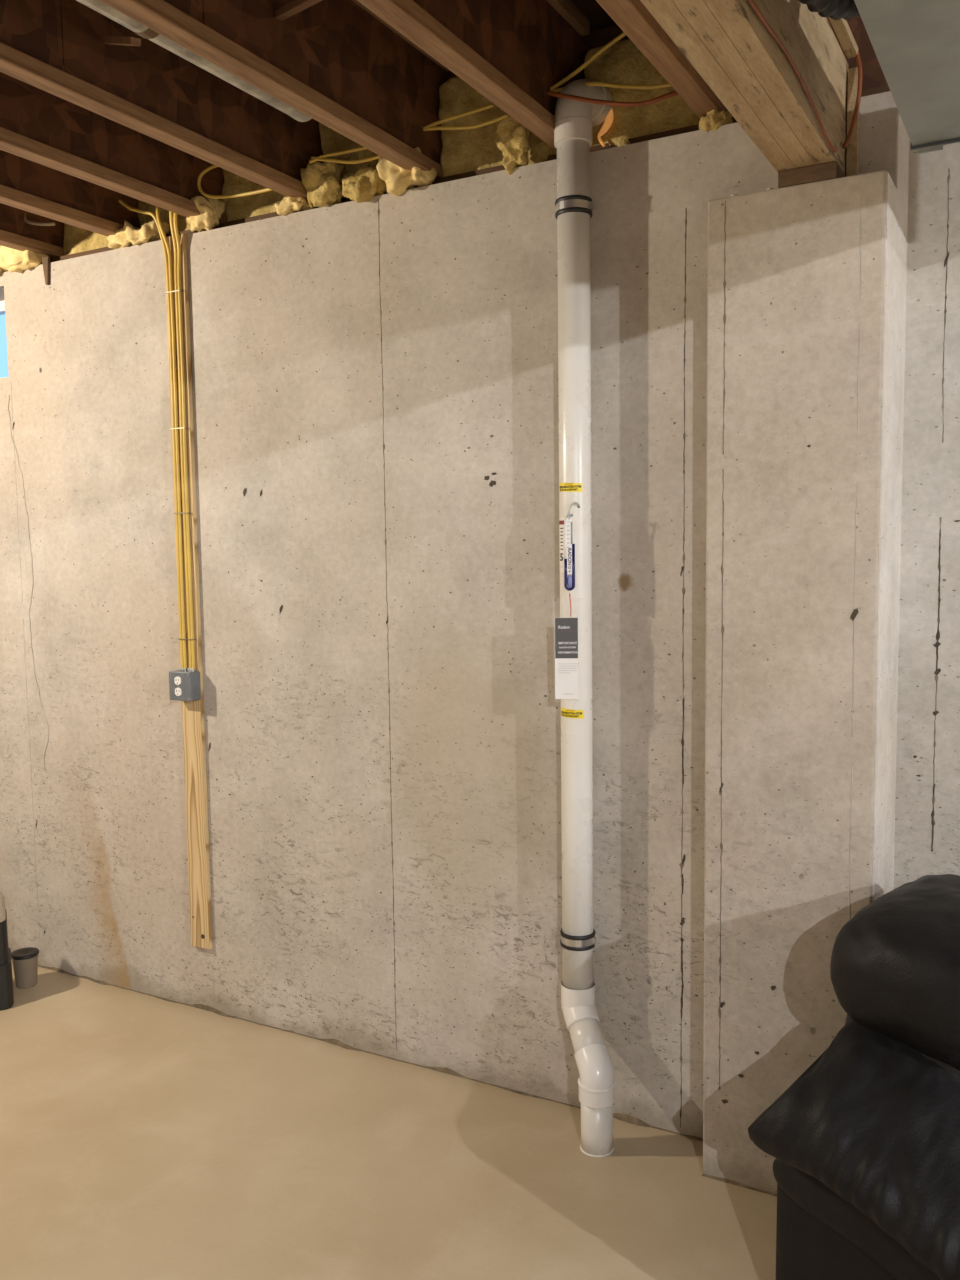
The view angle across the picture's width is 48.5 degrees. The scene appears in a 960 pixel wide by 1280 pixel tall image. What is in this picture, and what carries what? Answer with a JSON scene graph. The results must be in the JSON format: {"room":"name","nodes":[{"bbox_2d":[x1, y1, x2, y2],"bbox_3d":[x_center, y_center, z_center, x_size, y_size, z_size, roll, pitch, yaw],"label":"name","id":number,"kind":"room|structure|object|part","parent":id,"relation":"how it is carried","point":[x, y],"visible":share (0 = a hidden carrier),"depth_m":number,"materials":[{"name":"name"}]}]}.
{"room":"unfinished basement","nodes":[
{"label":"unfinished basement","id":0,"kind":"room"},
{"bbox_2d":[0,959,776,1279],"bbox_3d":[-0.759,1.718,0.390,10.800,0.120,6.860,2,6,29],"label":"floor","id":1,"kind":"structure","parent":0,"point":[143,1136],"depth_m":2.88,"materials":[{"name":"concrete"}]},
{"bbox_2d":[0,891,13,1010],"bbox_3d":[-1.868,1.150,3.949,0.240,0.411,0.200,-3,6,-24],"label":"waste bin","id":2,"kind":"object","parent":1,"relation":"on","point":[6,979],"visible":1,"depth_m":3.91,"materials":[{"name":"black plastic"}]},
{"bbox_3d":[-1.870,0.990,3.934,0.217,0.089,0.182,-3,6,-24],"label":"lid","id":3,"kind":"part","parent":2,"relation":"part of","materials":[{"name":"beige plastic"}]},
{"bbox_2d":[11,947,38,988],"bbox_3d":[-1.760,1.273,4.132,0.104,0.131,0.104,2,6,29],"label":"pail","id":4,"kind":"object","parent":1,"relation":"on","point":[25,960],"visible":0.98,"depth_m":4.10,"materials":[{"name":"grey plastic"}]},
{"bbox_2d":[554,79,615,1156],"bbox_3d":[0.292,-0.057,2.948,0.159,2.934,0.316,0,5,8],"label":"vent pipe","id":5,"kind":"object","parent":1,"relation":"on","point":[574,120],"visible":0.99,"depth_m":2.92,"materials":[{"name":"white plastic"}]},
{"bbox_2d":[555,617,578,698],"bbox_3d":[0.244,0.028,2.938,0.089,0.288,0.003,0,5,5],"label":"tag","id":6,"kind":"object","parent":5,"relation":"attached to","point":[566,628],"visible":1,"depth_m":2.94,"materials":[{"name":"white paper"}]},
{"bbox_3d":[0.238,-0.005,2.936,0.062,0.112,0.001,0,5,5],"label":"printed panel","id":7,"kind":"part","parent":6,"relation":"part of","materials":[{"name":"black paper"}]},
{"bbox_2d":[564,502,579,616],"bbox_3d":[0.253,-0.220,2.915,0.046,0.312,0.013,-1,5,0],"label":"pressure gauge","id":8,"kind":"object","parent":5,"relation":"attached to","point":[569,561],"visible":1,"depth_m":2.91,"materials":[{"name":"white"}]},
{"bbox_3d":[0.246,-0.162,2.921,0.015,0.036,0.008,2,6,29],"label":"bulb","id":9,"kind":"part","parent":8,"relation":"part of","materials":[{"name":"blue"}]},
{"bbox_2d":[748,874,959,1279],"bbox_3d":[1.190,1.008,2.105,0.924,0.925,0.965,-5,7,-41],"label":"recliner","id":10,"kind":"object","parent":1,"relation":"on","point":[864,1143],"visible":1,"depth_m":2.08,"materials":[{"name":"black leather"}]},
{"bbox_3d":[0.948,1.248,1.966,0.117,0.477,0.881,-5,7,-41],"label":"panel","id":11,"kind":"part","parent":10,"relation":"part of","materials":[{"name":"black leather"}]},
{"bbox_2d":[0,91,896,1137],"bbox_3d":[-1.476,-0.043,4.161,5.810,2.740,0.255,2,6,29],"label":"wall","id":12,"kind":"structure","parent":0,"point":[375,381],"depth_m":3.39,"materials":[{"name":"concrete"}]},
{"bbox_2d":[0,300,8,377],"bbox_3d":[-2.147,-1.216,4.490,0.945,0.345,0.050,2,6,29],"label":"window","id":13,"kind":"structure","parent":12,"relation":"in","point":[3,339],"depth_m":4.38,"materials":[{"name":"blue glass"}]},
{"bbox_2d":[0,246,47,272],"bbox_3d":[-1.819,-1.456,4.061,0.418,0.150,0.147,2,6,25],"label":"tuft","id":14,"kind":"object","parent":12,"relation":"on","point":[11,260],"visible":0.65,"depth_m":3.97,"materials":[{"name":"fabric"}]},
{"bbox_2d":[42,256,49,284],"bbox_3d":[-1.608,-1.369,3.959,0.034,0.100,0.012,2,6,29],"label":"wood splinter","id":15,"kind":"object","parent":12,"relation":"attached to","point":[45,260],"visible":1,"depth_m":3.95,"materials":[{"name":"brown wood"}]},
{"bbox_2d":[107,220,169,248],"bbox_3d":[-1.214,-1.417,3.760,0.242,0.097,0.128,2,6,29],"label":"tuft","id":16,"kind":"object","parent":12,"relation":"on","point":[128,235],"visible":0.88,"depth_m":3.72,"materials":[{"name":"fabric"}]},
{"bbox_2d":[165,234,212,949],"bbox_3d":[-1.023,-0.134,3.750,0.089,2.500,0.020,2,6,29],"label":"board","id":17,"kind":"object","parent":12,"relation":"attached to","point":[193,719],"visible":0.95,"depth_m":3.77,"materials":[{"name":"brown wood"}]},
{"bbox_2d":[169,668,200,701],"bbox_3d":[-1.036,0.155,3.741,0.103,0.112,0.057,2,6,29],"label":"outlet box","id":18,"kind":"object","parent":17,"relation":"attached to","point":[184,683],"visible":1,"depth_m":3.72,"materials":[{"name":"grey metal"}]},
{"bbox_2d":[119,199,183,667],"bbox_3d":[-1.146,-0.707,3.715,0.191,1.628,0.032,1,5,18],"label":"cable","id":19,"kind":"object","parent":18,"relation":"attached to","point":[123,203],"visible":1,"depth_m":3.69,"materials":[{"name":"yellow plastic"}]},
{"bbox_2d":[156,206,186,667],"bbox_3d":[-1.070,-0.717,3.690,0.054,1.650,0.044,2,6,29],"label":"cable","id":20,"kind":"object","parent":18,"relation":"attached to","point":[157,208],"visible":0.94,"depth_m":3.69,"materials":[{"name":"yellow plastic"}]},
{"bbox_2d":[174,676,180,684],"bbox_3d":[-1.054,0.142,3.720,0.029,0.030,0.004,2,6,29],"label":"receptacle","id":21,"kind":"object","parent":18,"relation":"attached to","point":[177,679],"depth_m":3.72,"materials":[{"name":"white plastic"}]},
{"bbox_2d":[175,687,181,695],"bbox_3d":[-1.054,0.181,3.723,0.029,0.030,0.004,2,6,29],"label":"receptacle","id":22,"kind":"object","parent":18,"relation":"attached to","point":[178,690],"depth_m":3.72,"materials":[{"name":"white plastic"}]},
{"bbox_2d":[169,211,191,667],"bbox_3d":[-1.021,-0.725,3.664,0.028,1.669,0.038,-1,5,1],"label":"cable","id":23,"kind":"object","parent":18,"relation":"attached to","point":[170,212],"visible":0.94,"depth_m":3.67,"materials":[{"name":"yellow plastic"}]},
{"bbox_3d":[-1.046,0.161,3.724,0.103,0.103,0.008,2,6,29],"label":"plate","id":24,"kind":"part","parent":18,"relation":"part of","materials":[{"name":"grey metal"}]},
{"bbox_2d":[173,213,194,667],"bbox_3d":[-1.007,-0.715,3.658,0.030,1.649,0.041,-1,5,-6],"label":"cable","id":25,"kind":"object","parent":18,"relation":"attached to","point":[175,214],"visible":0.95,"depth_m":3.67,"materials":[{"name":"yellow plastic"}]},
{"bbox_2d":[186,196,224,231],"bbox_3d":[-0.926,-1.430,3.579,0.110,0.118,0.128,2,6,29],"label":"tuft","id":26,"kind":"object","parent":12,"relation":"on","point":[210,209],"visible":0.89,"depth_m":3.55,"materials":[{"name":"fabric"}]},
{"bbox_2d":[275,196,313,215],"bbox_3d":[-0.598,-1.387,3.419,0.118,0.056,0.089,2,6,29],"label":"tuft","id":27,"kind":"object","parent":12,"relation":"on","point":[288,205],"visible":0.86,"depth_m":3.39,"materials":[{"name":"plastic"}]},
{"bbox_2d":[300,161,343,207],"bbox_3d":[-0.486,-1.428,3.343,0.130,0.153,0.114,2,6,29],"label":"tuft","id":28,"kind":"object","parent":12,"relation":"on","point":[321,180],"visible":0.9,"depth_m":3.31,"materials":[{"name":"yellow fabric"}]},
{"bbox_2d":[342,165,386,202],"bbox_3d":[-0.357,-1.394,3.278,0.142,0.120,0.114,2,6,29],"label":"tuft","id":29,"kind":"object","parent":12,"relation":"on","point":[362,185],"visible":0.91,"depth_m":3.24,"materials":[{"name":"yellow fabric"}]},
{"bbox_2d":[11,958,776,1196],"bbox_3d":[-0.549,1.364,3.547,3.510,0.018,0.170,2,6,29],"label":"joint","id":30,"kind":"structure","parent":12,"relation":"attached to","point":[620,1116],"depth_m":3.41,"materials":[{"name":"grey concrete"}]},
{"bbox_2d":[376,147,436,195],"bbox_3d":[-0.219,-1.399,3.182,0.160,0.133,0.134,2,6,29],"label":"tuft","id":31,"kind":"object","parent":12,"relation":"on","point":[397,179],"visible":0.7,"depth_m":3.15,"materials":[{"name":"fabric"}]},
{"bbox_2d":[311,155,380,163],"bbox_3d":[-0.398,-1.459,3.220,0.274,0.052,0.011,2,6,29],"label":"cable","id":32,"kind":"object","parent":31,"relation":"attached to","point":[375,156],"visible":0.89,"depth_m":3.22,"materials":[{"name":"yellow plastic"}]},
{"bbox_2d":[309,146,366,163],"bbox_3d":[-0.429,-1.474,3.236,0.218,0.019,0.011,2,6,29],"label":"cable","id":33,"kind":"object","parent":32,"relation":"attached to","point":[361,147],"visible":0.97,"depth_m":3.23,"materials":[{"name":"yellow plastic"}]},
{"bbox_2d":[50,85,889,262],"bbox_3d":[-1.492,-1.428,4.042,5.810,0.040,0.125,2,6,29],"label":"trim","id":34,"kind":"structure","parent":12,"relation":"on","point":[877,90],"depth_m":3.16,"materials":[{"name":"brown wood"}]},
{"bbox_2d":[0,203,63,257],"bbox_3d":[-3.149,-1.366,1.234,0.060,0.379,6.550,2,6,29],"label":"joist","id":35,"kind":"object","parent":34,"relation":"on","point":[15,233],"visible":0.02,"depth_m":3.92,"materials":[{"name":"brown wood"}]},
{"bbox_2d":[24,214,54,225],"bbox_3d":[-1.606,-1.532,3.880,0.163,0.073,0.012,2,6,29],"label":"cable","id":36,"kind":"object","parent":35,"relation":"attached to","point":[25,218],"visible":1,"depth_m":3.87,"materials":[{"name":"beige plastic"}]},
{"bbox_2d":[0,150,139,236],"bbox_3d":[-2.790,-1.354,1.037,0.060,0.379,6.550,2,6,29],"label":"joist","id":37,"kind":"object","parent":34,"relation":"on","point":[26,185],"visible":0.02,"depth_m":3.55,"materials":[{"name":"brown wood"}]},
{"bbox_2d":[63,223,108,254],"bbox_3d":[-1.388,-1.560,3.994,0.395,0.318,0.159,2,6,29],"label":"insulation batt","id":38,"kind":"object","parent":34,"relation":"on","point":[76,239],"visible":0.18,"depth_m":3.98,"materials":[{"name":"yellow fabric"}]},
{"bbox_2d":[0,72,226,222],"bbox_3d":[-2.444,-1.342,0.847,0.060,0.379,6.550,2,6,29],"label":"joist","id":39,"kind":"object","parent":34,"relation":"on","point":[39,126],"visible":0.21,"depth_m":3.19,"materials":[{"name":"brown wood"}]},
{"bbox_2d":[0,0,323,200],"bbox_3d":[-2.076,-1.329,0.645,0.060,0.379,6.550,2,6,29],"label":"joist","id":40,"kind":"object","parent":34,"relation":"on","point":[54,47],"visible":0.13,"depth_m":2.82,"materials":[{"name":"brown wood"}]},
{"bbox_2d":[100,36,140,46],"bbox_3d":[-0.861,-1.432,2.550,0.022,0.129,0.292,-4,6,-32],"label":"strip","id":41,"kind":"object","parent":40,"relation":"attached to","point":[111,40],"visible":1,"depth_m":2.51,"materials":[{"name":"brown wood"}]},
{"bbox_2d":[197,165,271,198],"bbox_3d":[-0.770,-1.483,3.423,0.362,0.122,0.011,2,6,29],"label":"cable","id":42,"kind":"object","parent":40,"relation":"attached to","point":[207,169],"visible":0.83,"depth_m":3.46,"materials":[{"name":"yellow plastic"}]},
{"bbox_2d":[137,199,190,233],"bbox_3d":[-1.038,-1.546,3.801,0.390,0.315,0.156,2,6,29],"label":"insulation batt","id":43,"kind":"object","parent":34,"relation":"on","point":[182,223],"visible":0.09,"depth_m":3.78,"materials":[{"name":"yellow fabric"}]},
{"bbox_2d":[222,168,285,221],"bbox_3d":[-0.682,-1.535,3.607,0.412,0.333,0.156,2,6,29],"label":"insulation batt","id":44,"kind":"object","parent":34,"relation":"on","point":[236,208],"visible":0.11,"depth_m":3.60,"materials":[{"name":"yellow fabric"}]},
{"bbox_2d":[99,0,449,178],"bbox_3d":[-1.681,-1.315,0.429,0.060,0.379,6.550,2,6,29],"label":"joist","id":45,"kind":"object","parent":34,"relation":"on","point":[337,63],"visible":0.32,"depth_m":2.76,"materials":[{"name":"brown wood"}]},
{"bbox_2d":[76,0,311,121],"bbox_3d":[-1.667,-1.226,0.665,0.108,0.108,5.000,2,6,29],"label":"duct","id":46,"kind":"object","parent":45,"relation":"attached to","point":[100,7],"visible":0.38,"depth_m":2.46,"materials":[{"name":"silver metal"}]},
{"bbox_2d":[275,0,321,20],"bbox_3d":[-0.345,-1.453,2.389,0.022,0.095,0.479,-5,6,-36],"label":"strip","id":47,"kind":"object","parent":45,"relation":"attached to","point":[296,6],"visible":1,"depth_m":2.50,"materials":[{"name":"brown wood"}]},
{"bbox_2d":[423,103,494,127],"bbox_3d":[-0.062,-1.486,3.032,0.231,0.031,0.011,2,6,29],"label":"cable","id":48,"kind":"object","parent":45,"relation":"attached to","point":[492,105],"visible":1,"depth_m":3.02,"materials":[{"name":"yellow plastic"}]},
{"bbox_2d":[423,113,508,130],"bbox_3d":[-0.042,-1.463,3.023,0.275,0.036,0.011,2,6,29],"label":"cable","id":49,"kind":"object","parent":45,"relation":"attached to","point":[506,115],"visible":1,"depth_m":3.02,"materials":[{"name":"yellow plastic"}]},
{"bbox_2d":[319,122,378,197],"bbox_3d":[-0.308,-1.528,3.395,0.444,0.340,0.161,2,6,29],"label":"insulation batt","id":50,"kind":"object","parent":34,"relation":"on","point":[331,140],"visible":0.07,"depth_m":3.40,"materials":[{"name":"yellow fabric"}]},
{"bbox_2d":[357,0,589,150],"bbox_3d":[-1.289,-1.301,0.213,0.060,0.379,6.550,2,6,29],"label":"joist","id":51,"kind":"object","parent":34,"relation":"on","point":[511,52],"visible":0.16,"depth_m":2.66,"materials":[{"name":"brown wood"}]},
{"bbox_2d":[550,32,625,89],"bbox_3d":[0.270,-1.534,2.844,0.269,0.119,0.011,2,6,29],"label":"cable","id":52,"kind":"object","parent":51,"relation":"attached to","point":[622,34],"visible":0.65,"depth_m":2.83,"materials":[{"name":"plastic"}]},
{"bbox_2d":[551,82,670,91],"bbox_3d":[0.322,-1.456,2.823,0.387,0.062,0.011,2,6,29],"label":"cable","id":53,"kind":"object","parent":51,"relation":"attached to","point":[603,84],"visible":0.79,"depth_m":2.79,"materials":[{"name":"plastic"}]},
{"bbox_2d":[438,77,556,176],"bbox_3d":[0.088,-1.523,3.176,0.429,0.329,0.171,2,6,29],"label":"insulation batt","id":54,"kind":"object","parent":34,"relation":"on","point":[466,150],"visible":0.29,"depth_m":3.16,"materials":[{"name":"yellow fabric"}]},
{"bbox_2d":[584,39,699,145],"bbox_3d":[0.476,-1.499,2.963,0.386,0.345,0.168,2,6,29],"label":"insulation batt","id":55,"kind":"object","parent":34,"relation":"on","point":[622,62],"visible":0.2,"depth_m":2.92,"materials":[{"name":"yellow fabric"}]},
{"bbox_2d":[596,0,732,118],"bbox_3d":[-0.921,-1.288,0.012,0.060,0.379,6.550,2,6,29],"label":"joist","id":56,"kind":"object","parent":34,"relation":"on","point":[634,19],"visible":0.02,"depth_m":2.42,"materials":[{"name":"brown wood"}]},
{"bbox_2d":[547,91,677,106],"bbox_3d":[0.335,-1.399,2.738,0.342,0.078,0.047,1,5,17],"label":"cable","id":57,"kind":"object","parent":56,"relation":"attached to","point":[549,93],"visible":0.99,"depth_m":2.72,"materials":[{"name":"red plastic"}]},
{"bbox_2d":[496,115,529,174],"bbox_3d":[0.098,-1.398,3.016,0.093,0.154,0.088,2,6,29],"label":"tuft","id":58,"kind":"object","parent":12,"relation":"on","point":[512,140],"visible":0.89,"depth_m":3.00,"materials":[{"name":"yellow fabric"}]},
{"bbox_2d":[598,108,612,146],"bbox_3d":[0.346,-1.414,2.940,0.047,0.104,0.022,2,6,29],"label":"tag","id":59,"kind":"object","parent":12,"relation":"attached to","point":[608,122],"visible":1,"depth_m":2.93,"materials":[{"name":"orange plastic"}]},
{"bbox_2d":[447,16,887,89],"bbox_3d":[-1.444,-1.626,4.117,5.810,0.420,0.035,2,6,29],"label":"trim","id":60,"kind":"structure","parent":12,"relation":"on","point":[873,76],"depth_m":2.77,"materials":[{"name":"brown wood"}]},
{"bbox_2d":[699,109,732,130],"bbox_3d":[0.613,-1.345,2.768,0.088,0.074,0.073,0,5,5],"label":"tuft","id":61,"kind":"object","parent":12,"relation":"on","point":[714,119],"visible":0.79,"depth_m":2.74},
{"bbox_2d":[641,0,847,174],"bbox_3d":[-0.696,-0.991,-0.150,0.132,0.270,6.355,2,6,29],"label":"support beam","id":62,"kind":"structure","parent":12,"relation":"on","point":[726,42],"depth_m":2.10,"materials":[{"name":"brown wood"}]},
{"bbox_2d":[748,0,835,152],"bbox_3d":[0.494,-1.074,1.859,0.008,0.041,1.300,2,6,29],"label":"wire","id":63,"kind":"object","parent":62,"relation":"attached to","point":[751,2],"visible":1,"depth_m":2.06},
{"bbox_2d":[828,17,857,58],"bbox_3d":[0.797,-1.384,2.378,0.025,0.020,0.389,2,6,29],"label":"wood strip","id":64,"kind":"object","parent":62,"relation":"on","point":[841,27],"visible":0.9,"depth_m":2.45,"materials":[{"name":"brown wood"}]},
{"bbox_2d":[703,170,885,1194],"bbox_3d":[0.793,0.171,2.694,0.414,2.510,0.164,2,6,29],"label":"pillar","id":65,"kind":"structure","parent":12,"relation":"attached to","point":[795,274],"depth_m":2.61,"materials":[{"name":"concrete"}]},
{"bbox_2d":[778,161,845,187],"bbox_3d":[0.804,-1.098,2.568,0.135,0.038,0.156,2,6,29],"label":"plate","id":66,"kind":"object","parent":65,"relation":"on","point":[831,170],"visible":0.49,"depth_m":2.50,"materials":[{"name":"brown wood"}]},
{"bbox_2d":[846,67,859,176],"bbox_3d":[0.901,-1.226,2.576,0.025,0.288,0.028,2,6,29],"label":"wood packer","id":67,"kind":"object","parent":65,"relation":"on","point":[852,158],"visible":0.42,"depth_m":2.56,"materials":[{"name":"brown wood"}]},
{"bbox_2d":[842,52,861,148],"bbox_3d":[0.883,-1.280,2.524,0.065,0.234,0.023,-6,7,-44],"label":"wire","id":68,"kind":"object","parent":67,"relation":"attached to","point":[858,60],"visible":1,"depth_m":2.52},
{"bbox_2d":[872,172,897,900],"bbox_3d":[0.979,0.180,2.598,0.004,2.505,0.161,2,6,29],"label":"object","id":69,"kind":"structure","parent":12,"relation":"attached to","point":[891,191],"depth_m":2.55,"materials":[{"name":"concrete"}]},
{"bbox_2d":[884,109,909,893],"bbox_3d":[1.062,0.048,2.745,0.004,2.740,0.197,2,6,29],"label":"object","id":70,"kind":"structure","parent":12,"relation":"attached to","point":[902,149],"depth_m":2.71,"materials":[{"name":"concrete"}]},
{"bbox_2d":[571,0,616,31],"bbox_3d":[-0.852,-1.501,0.016,11.200,0.040,7.060,2,6,29],"label":"ceiling","id":71,"kind":"structure","parent":0,"point":[598,17],"depth_m":3.01,"materials":[{"name":"brown wood"}]},
{"bbox_2d":[894,141,959,888],"bbox_3d":[3.354,-0.014,1.734,4.990,2.980,0.262,2,6,29],"label":"wall","id":72,"kind":"structure","parent":0,"point":[927,802],"depth_m":2.77,"materials":[{"name":"concrete"}]},
{"bbox_3d":[-5.652,-0.096,2.796,0.200,3.200,6.650,2,6,29],"label":"wall","id":73,"kind":"structure","parent":0,"visible":0},
{"bbox_2d":[854,0,959,153],"bbox_3d":[-0.119,-0.896,-0.316,0.676,0.226,5.508,2,6,29],"label":"air duct","id":74,"kind":"object","parent":73,"relation":"hanging from","point":[915,43],"visible":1,"depth_m":1.84,"materials":[{"name":"grey"}]},
{"bbox_2d":[799,0,859,19],"bbox_3d":[0.561,-1.261,1.838,0.505,0.288,0.112,-5,7,-41],"label":"flexible hose","id":75,"kind":"object","parent":74,"relation":"attached to","point":[834,9],"visible":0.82,"depth_m":1.91,"materials":[{"name":"black"}]}
]}

